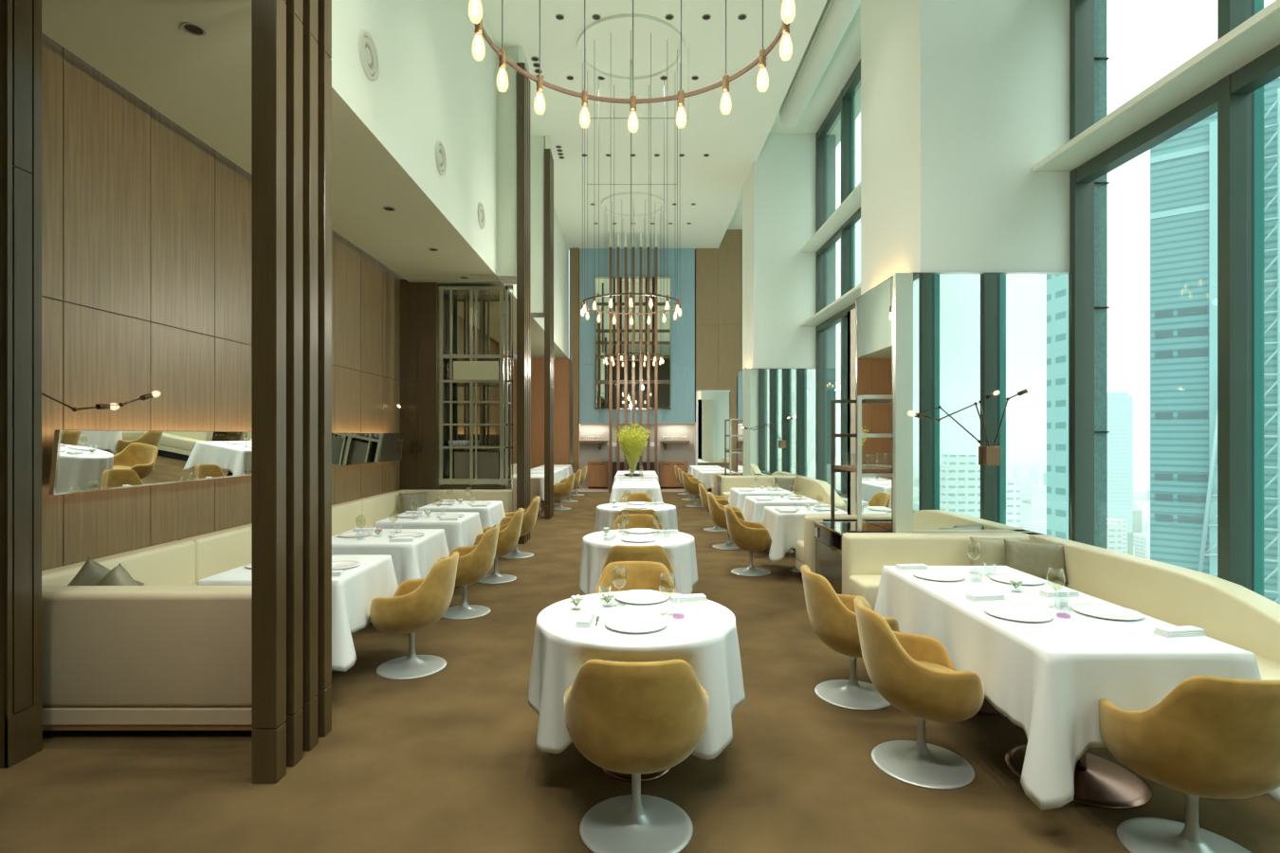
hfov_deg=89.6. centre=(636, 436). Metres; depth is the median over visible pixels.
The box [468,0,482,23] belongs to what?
bulb
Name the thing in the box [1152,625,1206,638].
napkin
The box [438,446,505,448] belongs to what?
shelf
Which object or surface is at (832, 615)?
armchair
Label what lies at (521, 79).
wooden post
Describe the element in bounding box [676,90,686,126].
bulb
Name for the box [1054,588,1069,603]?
water tumbler
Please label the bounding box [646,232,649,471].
wooden post
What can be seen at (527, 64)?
wooden post
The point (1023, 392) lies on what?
socket
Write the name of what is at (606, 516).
tablecloth
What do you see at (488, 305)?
mirror
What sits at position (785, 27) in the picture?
bulb
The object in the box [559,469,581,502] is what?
armchair
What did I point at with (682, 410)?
wall
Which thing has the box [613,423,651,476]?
arrangement
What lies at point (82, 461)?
wall mirror
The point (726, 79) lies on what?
bulb
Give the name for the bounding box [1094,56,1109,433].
trim
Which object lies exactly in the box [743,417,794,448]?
wall lamp
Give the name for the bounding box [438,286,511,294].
shelf
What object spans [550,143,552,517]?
wooden post
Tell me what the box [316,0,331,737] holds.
wooden post
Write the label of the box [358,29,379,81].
air vent
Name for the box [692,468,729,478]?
tablecloth
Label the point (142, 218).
wall
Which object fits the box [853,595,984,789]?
armchair
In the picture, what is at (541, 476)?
tablecloth
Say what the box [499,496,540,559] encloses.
armchair
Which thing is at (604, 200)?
trim
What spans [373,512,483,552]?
tablecloth
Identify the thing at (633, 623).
plate
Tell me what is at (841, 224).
window
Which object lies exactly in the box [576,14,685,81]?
trim
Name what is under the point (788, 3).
bulb
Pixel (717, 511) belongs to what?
armchair
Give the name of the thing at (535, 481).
sofa
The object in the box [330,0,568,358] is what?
wall
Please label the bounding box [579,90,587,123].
bulb
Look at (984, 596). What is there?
napkin
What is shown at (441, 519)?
napkin
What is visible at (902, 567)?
napkin
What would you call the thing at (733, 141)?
ceiling
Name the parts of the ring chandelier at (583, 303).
cord, cord, cord, cord, cord, cord, cord, cord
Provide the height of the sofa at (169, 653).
0.800 m
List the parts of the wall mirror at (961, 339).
edge casing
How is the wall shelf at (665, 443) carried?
attached to the wall at (682, 410)
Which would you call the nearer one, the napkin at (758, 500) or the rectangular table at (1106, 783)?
the rectangular table at (1106, 783)
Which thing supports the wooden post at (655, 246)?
on the floor
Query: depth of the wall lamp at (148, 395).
4.08 m
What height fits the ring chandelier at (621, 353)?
4.088 m
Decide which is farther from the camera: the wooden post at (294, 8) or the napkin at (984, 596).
the napkin at (984, 596)
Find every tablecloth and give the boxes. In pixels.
[196,554,398,672]
[331,529,449,585]
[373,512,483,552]
[417,500,505,529]
[511,474,544,501]
[527,591,745,760]
[530,467,567,479]
[530,470,561,484]
[538,464,573,476]
[579,529,697,595]
[594,502,677,532]
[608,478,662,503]
[609,471,662,498]
[687,465,721,475]
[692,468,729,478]
[696,471,733,495]
[728,488,794,513]
[742,495,820,523]
[760,506,847,562]
[874,566,1279,810]
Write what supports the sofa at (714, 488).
on the floor
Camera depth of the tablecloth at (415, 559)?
5.43 m
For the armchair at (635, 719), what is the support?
on the floor
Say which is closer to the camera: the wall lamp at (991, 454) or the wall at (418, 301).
the wall lamp at (991, 454)
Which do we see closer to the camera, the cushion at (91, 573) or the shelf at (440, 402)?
the cushion at (91, 573)
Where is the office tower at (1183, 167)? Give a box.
[1150,77,1279,604]
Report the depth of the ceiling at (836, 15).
10.38 m
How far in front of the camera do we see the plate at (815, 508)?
7.88 m
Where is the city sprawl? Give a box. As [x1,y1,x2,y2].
[835,463,1150,559]
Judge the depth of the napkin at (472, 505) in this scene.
8.17 m
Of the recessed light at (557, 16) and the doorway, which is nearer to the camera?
the recessed light at (557, 16)
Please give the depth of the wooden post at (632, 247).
18.90 m
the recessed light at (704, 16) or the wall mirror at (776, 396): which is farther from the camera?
the wall mirror at (776, 396)
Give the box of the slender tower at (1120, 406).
[1107,392,1133,532]
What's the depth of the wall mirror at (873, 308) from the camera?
6.44 m
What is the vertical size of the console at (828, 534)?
0.757 m
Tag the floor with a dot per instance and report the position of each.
(448, 760)
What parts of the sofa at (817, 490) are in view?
return backrest, seat, seat, window backrest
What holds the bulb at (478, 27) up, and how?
attached to the ring chandelier at (632, 100)
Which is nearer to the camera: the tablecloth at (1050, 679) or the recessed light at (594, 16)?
the tablecloth at (1050, 679)
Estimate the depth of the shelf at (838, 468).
6.19 m
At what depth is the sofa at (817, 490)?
13.45 m
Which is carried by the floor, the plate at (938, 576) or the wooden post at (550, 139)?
the wooden post at (550, 139)
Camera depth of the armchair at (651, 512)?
7.45 m
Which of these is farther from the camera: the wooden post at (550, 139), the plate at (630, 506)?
the wooden post at (550, 139)
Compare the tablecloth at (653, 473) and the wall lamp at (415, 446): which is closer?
the wall lamp at (415, 446)
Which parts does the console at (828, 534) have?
handle, drawer, slot rail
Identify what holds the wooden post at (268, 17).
on the floor
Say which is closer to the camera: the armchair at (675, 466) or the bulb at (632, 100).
the bulb at (632, 100)
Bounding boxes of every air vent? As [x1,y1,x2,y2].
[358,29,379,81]
[435,140,446,175]
[477,201,485,229]
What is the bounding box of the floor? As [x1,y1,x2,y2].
[0,486,1279,852]
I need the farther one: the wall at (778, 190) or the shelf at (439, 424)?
the wall at (778, 190)
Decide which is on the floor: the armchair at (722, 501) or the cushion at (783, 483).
the armchair at (722, 501)
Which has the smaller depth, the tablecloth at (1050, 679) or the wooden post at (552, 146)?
the tablecloth at (1050, 679)
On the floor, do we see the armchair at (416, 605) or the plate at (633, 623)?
the armchair at (416, 605)
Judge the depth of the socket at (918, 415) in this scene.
5.14 m
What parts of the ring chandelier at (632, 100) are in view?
cord, cord, cord, cord, cord, cord, cord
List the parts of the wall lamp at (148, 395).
arm, arm, arm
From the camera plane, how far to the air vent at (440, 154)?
7.01 m
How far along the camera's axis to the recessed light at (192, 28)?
3.89 m
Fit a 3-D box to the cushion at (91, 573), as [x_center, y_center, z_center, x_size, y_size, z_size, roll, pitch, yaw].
[-3.330,0.985,3.980,0.475,0.470,0.173,0,0,-42]
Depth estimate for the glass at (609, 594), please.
3.39 m
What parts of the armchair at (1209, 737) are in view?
stem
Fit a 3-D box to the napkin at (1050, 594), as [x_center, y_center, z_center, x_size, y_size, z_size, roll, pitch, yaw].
[2.380,0.885,3.630,0.200,0.030,0.070,0,0,-9]
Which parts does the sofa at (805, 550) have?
rail, seat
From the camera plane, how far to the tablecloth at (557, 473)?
16.30 m
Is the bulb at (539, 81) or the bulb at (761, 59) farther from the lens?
the bulb at (539, 81)
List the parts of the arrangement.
dish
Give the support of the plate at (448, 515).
on the tablecloth at (464, 532)
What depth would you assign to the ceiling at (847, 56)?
12.33 m
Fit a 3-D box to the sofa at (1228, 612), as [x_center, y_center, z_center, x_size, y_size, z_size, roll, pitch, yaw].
[2.715,1.255,4.300,1.770,0.790,2.950,0,0,0]
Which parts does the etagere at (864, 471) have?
frame, frame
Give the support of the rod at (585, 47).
hanging from the ceiling at (733, 141)
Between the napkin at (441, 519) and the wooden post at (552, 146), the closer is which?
the napkin at (441, 519)
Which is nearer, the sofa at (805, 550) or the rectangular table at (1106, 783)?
the rectangular table at (1106, 783)
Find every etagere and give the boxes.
[721,419,742,475]
[822,395,893,532]
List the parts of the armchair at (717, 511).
stem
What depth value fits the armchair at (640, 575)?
4.31 m
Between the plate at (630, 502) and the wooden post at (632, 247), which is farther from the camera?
the wooden post at (632, 247)
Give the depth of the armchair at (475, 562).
5.86 m
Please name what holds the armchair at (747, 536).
on the floor
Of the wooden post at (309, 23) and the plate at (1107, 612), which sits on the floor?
the wooden post at (309, 23)
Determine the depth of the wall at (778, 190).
14.00 m
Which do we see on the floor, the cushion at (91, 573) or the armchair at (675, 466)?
the armchair at (675, 466)
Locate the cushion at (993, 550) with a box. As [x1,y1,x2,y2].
[969,536,1021,566]
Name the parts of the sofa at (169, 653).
panel, return backrest, rail, panel, seat, panel, panel, backrest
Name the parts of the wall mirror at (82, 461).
trim, glass, trim, glass, glass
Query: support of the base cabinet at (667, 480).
on the floor
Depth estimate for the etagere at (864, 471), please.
6.00 m
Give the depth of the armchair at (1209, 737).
2.33 m
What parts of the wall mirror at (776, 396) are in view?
edge casing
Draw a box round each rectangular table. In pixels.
[790,567,801,574]
[975,698,1152,809]
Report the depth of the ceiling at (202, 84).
4.81 m
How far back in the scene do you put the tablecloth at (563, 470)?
17.75 m
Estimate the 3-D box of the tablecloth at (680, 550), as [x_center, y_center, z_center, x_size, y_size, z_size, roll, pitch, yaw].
[0.018,1.169,5.762,1.070,0.539,1.017,0,0,6]
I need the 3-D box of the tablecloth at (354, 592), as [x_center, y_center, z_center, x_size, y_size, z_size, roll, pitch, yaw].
[-2.296,1.173,4.450,1.099,0.548,1.090,0,0,0]
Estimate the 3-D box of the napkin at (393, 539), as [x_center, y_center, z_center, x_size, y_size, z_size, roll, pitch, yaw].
[-1.995,0.885,5.500,0.200,0.030,0.070,0,0,-6]
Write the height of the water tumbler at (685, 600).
0.085 m
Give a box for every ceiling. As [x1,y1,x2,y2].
[41,0,567,358]
[479,0,827,250]
[727,2,860,229]
[779,0,860,127]
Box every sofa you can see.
[41,489,511,732]
[511,463,541,514]
[711,472,739,495]
[720,475,845,511]
[795,514,864,581]
[841,532,1279,679]
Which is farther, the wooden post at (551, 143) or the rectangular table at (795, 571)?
the wooden post at (551, 143)
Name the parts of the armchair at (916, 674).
stem, seat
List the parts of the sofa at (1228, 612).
seat, return backrest, window backrest, seat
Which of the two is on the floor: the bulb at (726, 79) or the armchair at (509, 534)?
the armchair at (509, 534)
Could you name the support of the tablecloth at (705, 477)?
on the rectangular table
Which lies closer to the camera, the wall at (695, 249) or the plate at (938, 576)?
the plate at (938, 576)
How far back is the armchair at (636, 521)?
6.94 m
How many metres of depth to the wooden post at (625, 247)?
18.90 m
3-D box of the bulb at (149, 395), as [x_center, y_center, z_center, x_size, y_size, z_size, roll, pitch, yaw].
[-3.321,-0.277,4.413,0.052,0.074,0.144,0,0,0]
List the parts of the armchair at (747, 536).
stem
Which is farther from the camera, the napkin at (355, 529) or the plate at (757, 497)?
the plate at (757, 497)
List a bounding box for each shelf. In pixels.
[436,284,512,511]
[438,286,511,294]
[438,354,511,360]
[438,380,511,383]
[438,401,511,403]
[438,423,505,425]
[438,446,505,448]
[438,478,511,484]
[579,440,607,449]
[660,440,689,449]
[726,449,742,452]
[834,465,892,473]
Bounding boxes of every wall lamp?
[41,391,161,411]
[398,405,420,453]
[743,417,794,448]
[907,385,1034,465]
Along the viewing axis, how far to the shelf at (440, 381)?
10.34 m
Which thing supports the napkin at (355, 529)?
on the tablecloth at (415, 559)
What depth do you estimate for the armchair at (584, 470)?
17.83 m
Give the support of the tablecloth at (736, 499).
on the rectangular table
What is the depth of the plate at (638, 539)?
5.57 m
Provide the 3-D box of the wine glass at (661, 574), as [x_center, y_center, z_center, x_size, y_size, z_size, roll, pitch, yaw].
[0.155,0.797,3.250,0.082,0.204,0.082,0,0,0]
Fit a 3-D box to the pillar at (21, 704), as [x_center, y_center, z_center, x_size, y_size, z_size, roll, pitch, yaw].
[-3.759,-0.655,3.292,1.283,4.610,0.185,0,0,0]
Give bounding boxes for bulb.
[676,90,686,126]
[722,74,731,114]
[756,48,768,91]
[779,14,792,60]
[781,0,795,23]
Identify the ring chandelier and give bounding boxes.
[468,0,795,127]
[581,32,680,325]
[603,200,663,365]
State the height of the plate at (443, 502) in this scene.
0.017 m
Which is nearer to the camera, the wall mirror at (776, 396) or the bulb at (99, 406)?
the bulb at (99, 406)
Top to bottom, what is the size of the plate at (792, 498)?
0.017 m
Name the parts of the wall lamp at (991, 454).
arm, arm, arm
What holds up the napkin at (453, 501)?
on the tablecloth at (492, 515)
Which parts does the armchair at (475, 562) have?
stem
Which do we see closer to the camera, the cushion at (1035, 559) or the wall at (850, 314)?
the cushion at (1035, 559)
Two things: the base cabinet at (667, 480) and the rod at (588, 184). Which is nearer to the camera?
the rod at (588, 184)
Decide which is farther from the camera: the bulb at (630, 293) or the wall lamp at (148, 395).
the bulb at (630, 293)
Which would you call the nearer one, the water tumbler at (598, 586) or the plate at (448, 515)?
the water tumbler at (598, 586)
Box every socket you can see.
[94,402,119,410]
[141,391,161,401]
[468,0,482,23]
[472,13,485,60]
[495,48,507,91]
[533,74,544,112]
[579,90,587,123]
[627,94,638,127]
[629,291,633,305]
[907,410,924,419]
[1017,385,1034,396]
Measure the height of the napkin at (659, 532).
0.030 m
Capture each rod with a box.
[585,47,688,118]
[587,183,676,184]
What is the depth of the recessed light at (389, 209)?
6.97 m
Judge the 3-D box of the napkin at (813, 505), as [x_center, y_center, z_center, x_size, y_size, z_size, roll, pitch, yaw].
[2.340,0.885,8.130,0.200,0.030,0.070,0,0,-6]
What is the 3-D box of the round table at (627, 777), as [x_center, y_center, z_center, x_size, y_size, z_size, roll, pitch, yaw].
[0.000,1.279,3.255,0.936,0.742,0.936,0,0,0]
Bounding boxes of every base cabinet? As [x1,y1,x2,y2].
[586,460,608,489]
[658,460,687,489]
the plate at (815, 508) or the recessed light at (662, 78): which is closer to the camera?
the plate at (815, 508)
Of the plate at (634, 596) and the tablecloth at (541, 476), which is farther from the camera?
the tablecloth at (541, 476)
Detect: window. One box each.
[800,59,860,511]
[1033,0,1279,596]
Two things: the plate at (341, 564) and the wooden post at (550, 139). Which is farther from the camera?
the wooden post at (550, 139)
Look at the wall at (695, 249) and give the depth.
20.58 m
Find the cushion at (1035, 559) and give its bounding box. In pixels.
[1003,539,1068,584]
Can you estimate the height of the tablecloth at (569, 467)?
0.548 m
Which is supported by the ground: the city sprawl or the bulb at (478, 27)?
the city sprawl
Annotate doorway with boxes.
[695,390,730,465]
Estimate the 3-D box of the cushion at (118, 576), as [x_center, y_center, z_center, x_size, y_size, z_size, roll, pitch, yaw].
[-3.110,0.980,3.840,0.438,0.429,0.180,0,0,7]
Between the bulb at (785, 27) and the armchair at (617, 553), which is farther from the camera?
the armchair at (617, 553)
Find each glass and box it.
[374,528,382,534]
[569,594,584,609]
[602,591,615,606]
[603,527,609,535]
[658,573,675,615]
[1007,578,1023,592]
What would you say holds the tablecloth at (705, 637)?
on the round table at (627, 777)
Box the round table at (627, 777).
[600,767,672,782]
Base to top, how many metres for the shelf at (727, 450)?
0.040 m
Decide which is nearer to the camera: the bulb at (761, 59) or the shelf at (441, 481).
the bulb at (761, 59)
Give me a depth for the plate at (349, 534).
5.83 m
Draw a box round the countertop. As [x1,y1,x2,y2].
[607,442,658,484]
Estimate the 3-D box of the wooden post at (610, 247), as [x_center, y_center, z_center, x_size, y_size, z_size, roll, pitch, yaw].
[-0.750,-2.165,18.960,0.085,7.630,0.120,0,0,0]
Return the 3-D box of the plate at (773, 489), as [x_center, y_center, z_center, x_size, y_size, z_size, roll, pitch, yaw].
[2.310,0.892,10.720,0.300,0.017,0.300,0,0,0]
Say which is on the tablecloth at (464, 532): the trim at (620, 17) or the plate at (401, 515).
the plate at (401, 515)
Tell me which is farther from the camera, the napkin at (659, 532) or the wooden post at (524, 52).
the wooden post at (524, 52)
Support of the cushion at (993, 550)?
on the sofa at (1228, 612)
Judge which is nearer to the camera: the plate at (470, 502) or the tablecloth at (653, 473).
the plate at (470, 502)
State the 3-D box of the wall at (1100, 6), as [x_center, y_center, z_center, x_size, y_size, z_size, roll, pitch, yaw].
[4.195,-1.350,6.380,0.170,14.000,1.040,0,0,0]
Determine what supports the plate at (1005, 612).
on the tablecloth at (1050, 679)
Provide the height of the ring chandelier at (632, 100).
4.088 m
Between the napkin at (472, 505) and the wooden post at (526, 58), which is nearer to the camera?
the napkin at (472, 505)
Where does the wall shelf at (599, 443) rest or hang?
attached to the wall at (682, 410)
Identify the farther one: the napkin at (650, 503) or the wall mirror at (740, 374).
the wall mirror at (740, 374)
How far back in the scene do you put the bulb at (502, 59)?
3.54 m
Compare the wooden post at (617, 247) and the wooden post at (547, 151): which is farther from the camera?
the wooden post at (617, 247)
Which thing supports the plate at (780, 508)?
on the tablecloth at (785, 529)
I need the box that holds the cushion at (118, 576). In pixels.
[94,563,137,585]
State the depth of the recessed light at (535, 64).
10.36 m
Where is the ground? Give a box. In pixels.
[835,445,1150,558]
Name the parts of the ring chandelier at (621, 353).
cord, cord, cord, cord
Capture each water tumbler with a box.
[598,585,611,600]
[672,600,685,616]
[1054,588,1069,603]
[1055,599,1071,616]
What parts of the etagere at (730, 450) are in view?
frame, frame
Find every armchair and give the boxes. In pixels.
[369,551,458,679]
[438,524,499,620]
[473,508,524,584]
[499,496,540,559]
[553,473,575,510]
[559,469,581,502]
[564,659,708,852]
[567,466,587,495]
[594,561,676,593]
[600,545,674,582]
[611,513,659,530]
[618,509,662,530]
[619,493,653,502]
[674,465,693,494]
[677,468,698,500]
[681,472,705,507]
[698,483,729,531]
[706,492,746,549]
[724,504,771,576]
[801,565,899,711]
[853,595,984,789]
[1098,676,1279,852]
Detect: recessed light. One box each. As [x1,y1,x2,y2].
[181,21,205,36]
[383,206,395,211]
[530,56,539,61]
[532,62,539,67]
[555,14,564,19]
[566,75,573,80]
[591,14,601,19]
[659,75,667,80]
[664,14,674,19]
[691,75,698,80]
[701,14,711,19]
[737,14,747,19]
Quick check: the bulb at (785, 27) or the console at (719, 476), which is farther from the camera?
the console at (719, 476)
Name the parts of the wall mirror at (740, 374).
glass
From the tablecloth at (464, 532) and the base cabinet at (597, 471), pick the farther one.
the base cabinet at (597, 471)
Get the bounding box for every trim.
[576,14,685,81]
[601,191,665,217]
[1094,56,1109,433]
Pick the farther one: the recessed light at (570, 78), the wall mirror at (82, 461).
the recessed light at (570, 78)
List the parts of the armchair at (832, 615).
stem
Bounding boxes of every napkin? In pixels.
[331,569,344,576]
[352,528,376,531]
[388,537,415,542]
[405,511,423,513]
[438,517,458,520]
[439,499,456,502]
[471,504,487,507]
[575,610,595,627]
[603,533,616,541]
[649,502,664,505]
[656,530,678,534]
[668,593,706,603]
[756,498,771,501]
[778,510,796,513]
[813,505,830,507]
[895,564,928,570]
[965,592,1005,602]
[1038,588,1078,598]
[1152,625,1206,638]
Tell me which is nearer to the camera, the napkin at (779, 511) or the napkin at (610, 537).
the napkin at (610, 537)
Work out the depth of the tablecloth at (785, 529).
7.43 m
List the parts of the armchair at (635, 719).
stem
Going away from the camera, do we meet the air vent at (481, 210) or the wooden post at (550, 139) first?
the air vent at (481, 210)
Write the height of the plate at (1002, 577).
0.017 m
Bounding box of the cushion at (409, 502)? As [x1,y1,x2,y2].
[399,492,427,513]
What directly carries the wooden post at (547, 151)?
on the floor
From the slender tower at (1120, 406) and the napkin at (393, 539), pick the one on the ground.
the slender tower at (1120, 406)
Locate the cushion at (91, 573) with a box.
[67,557,144,585]
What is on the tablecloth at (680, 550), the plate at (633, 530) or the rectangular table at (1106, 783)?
the plate at (633, 530)
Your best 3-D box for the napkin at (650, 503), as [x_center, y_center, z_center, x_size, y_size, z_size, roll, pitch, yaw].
[0.270,0.885,8.450,0.200,0.030,0.070,0,0,-11]
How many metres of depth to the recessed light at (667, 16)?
9.18 m
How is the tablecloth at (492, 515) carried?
on the rectangular table
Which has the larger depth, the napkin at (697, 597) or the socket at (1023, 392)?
the socket at (1023, 392)
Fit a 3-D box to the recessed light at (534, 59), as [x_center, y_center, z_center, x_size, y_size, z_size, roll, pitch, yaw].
[-1.600,-5.966,10.200,0.126,0.008,0.126,0,0,0]
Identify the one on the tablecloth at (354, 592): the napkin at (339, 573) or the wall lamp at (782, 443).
the napkin at (339, 573)
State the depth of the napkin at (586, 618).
3.08 m
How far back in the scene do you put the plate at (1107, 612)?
3.28 m
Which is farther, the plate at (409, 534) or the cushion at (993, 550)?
the plate at (409, 534)
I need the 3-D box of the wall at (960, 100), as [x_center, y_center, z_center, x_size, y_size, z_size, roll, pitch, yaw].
[3.280,-2.500,6.570,1.440,8.300,1.540,0,0,0]
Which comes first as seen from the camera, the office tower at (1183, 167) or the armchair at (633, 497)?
the armchair at (633, 497)
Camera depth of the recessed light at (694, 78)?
10.74 m
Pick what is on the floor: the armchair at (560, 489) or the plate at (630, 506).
the armchair at (560, 489)
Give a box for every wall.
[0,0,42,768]
[41,32,516,570]
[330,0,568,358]
[400,278,438,490]
[530,229,742,487]
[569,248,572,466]
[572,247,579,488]
[694,249,695,422]
[736,377,742,475]
[742,133,815,368]
[824,134,835,489]
[847,308,893,531]
[860,0,1069,294]
[1094,0,1107,548]
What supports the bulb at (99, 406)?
attached to the wall lamp at (148, 395)
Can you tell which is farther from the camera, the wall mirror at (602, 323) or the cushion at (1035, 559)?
the wall mirror at (602, 323)
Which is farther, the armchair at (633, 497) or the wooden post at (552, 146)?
the wooden post at (552, 146)
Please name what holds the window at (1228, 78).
in the wall
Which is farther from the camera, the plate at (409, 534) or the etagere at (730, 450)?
the etagere at (730, 450)
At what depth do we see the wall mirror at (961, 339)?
5.77 m
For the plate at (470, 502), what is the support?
on the tablecloth at (492, 515)
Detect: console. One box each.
[716,474,741,495]
[812,520,889,594]
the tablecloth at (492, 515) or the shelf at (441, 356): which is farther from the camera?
the shelf at (441, 356)
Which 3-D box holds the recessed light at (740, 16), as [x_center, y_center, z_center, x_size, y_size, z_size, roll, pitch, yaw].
[1.510,-5.966,9.180,0.126,0.008,0.126,0,0,0]
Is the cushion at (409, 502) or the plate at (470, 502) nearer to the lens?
the plate at (470, 502)
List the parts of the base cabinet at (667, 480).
door, door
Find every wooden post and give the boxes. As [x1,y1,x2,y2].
[251,0,286,784]
[284,0,302,767]
[300,0,317,751]
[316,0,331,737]
[516,45,525,544]
[524,52,527,542]
[526,57,529,540]
[527,63,530,539]
[544,135,550,519]
[549,139,551,518]
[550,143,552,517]
[551,146,553,516]
[608,232,612,492]
[616,232,620,473]
[623,232,627,471]
[631,232,635,471]
[639,232,641,471]
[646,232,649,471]
[654,232,657,474]
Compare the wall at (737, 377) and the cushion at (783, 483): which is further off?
the wall at (737, 377)
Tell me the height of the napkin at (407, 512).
0.030 m
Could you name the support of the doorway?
attached to the wall at (682, 410)
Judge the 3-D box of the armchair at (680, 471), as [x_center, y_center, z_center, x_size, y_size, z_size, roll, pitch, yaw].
[1.370,1.248,16.700,0.587,0.803,0.607,0,0,0]
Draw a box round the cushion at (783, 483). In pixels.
[774,476,794,493]
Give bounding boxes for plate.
[331,560,360,569]
[337,531,373,537]
[389,531,424,537]
[394,513,422,517]
[433,501,456,505]
[437,513,464,517]
[468,502,491,504]
[604,613,667,633]
[614,589,668,603]
[621,535,656,542]
[624,505,647,509]
[624,528,656,533]
[626,501,649,504]
[753,496,774,499]
[766,488,784,491]
[774,507,799,511]
[786,496,807,499]
[813,507,838,511]
[912,569,964,581]
[983,604,1053,621]
[988,573,1044,585]
[1071,603,1144,620]
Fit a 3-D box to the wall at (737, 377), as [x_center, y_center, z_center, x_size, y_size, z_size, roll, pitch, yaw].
[2.720,0.110,14.955,0.560,3.080,1.390,0,0,0]
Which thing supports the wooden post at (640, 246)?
on the floor
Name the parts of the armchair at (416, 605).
stem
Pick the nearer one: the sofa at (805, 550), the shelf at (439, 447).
the sofa at (805, 550)
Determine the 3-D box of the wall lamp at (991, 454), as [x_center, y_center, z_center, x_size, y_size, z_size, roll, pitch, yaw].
[2.736,-0.083,5.465,1.298,0.691,0.355,0,0,-17]
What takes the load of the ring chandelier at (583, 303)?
hanging from the ceiling at (733, 141)
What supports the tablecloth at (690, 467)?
on the rectangular table
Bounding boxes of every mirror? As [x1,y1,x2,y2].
[48,429,403,494]
[452,294,505,478]
[595,276,670,409]
[737,367,747,475]
[742,368,816,479]
[855,275,893,530]
[893,272,1072,540]
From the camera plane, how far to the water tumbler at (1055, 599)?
3.20 m

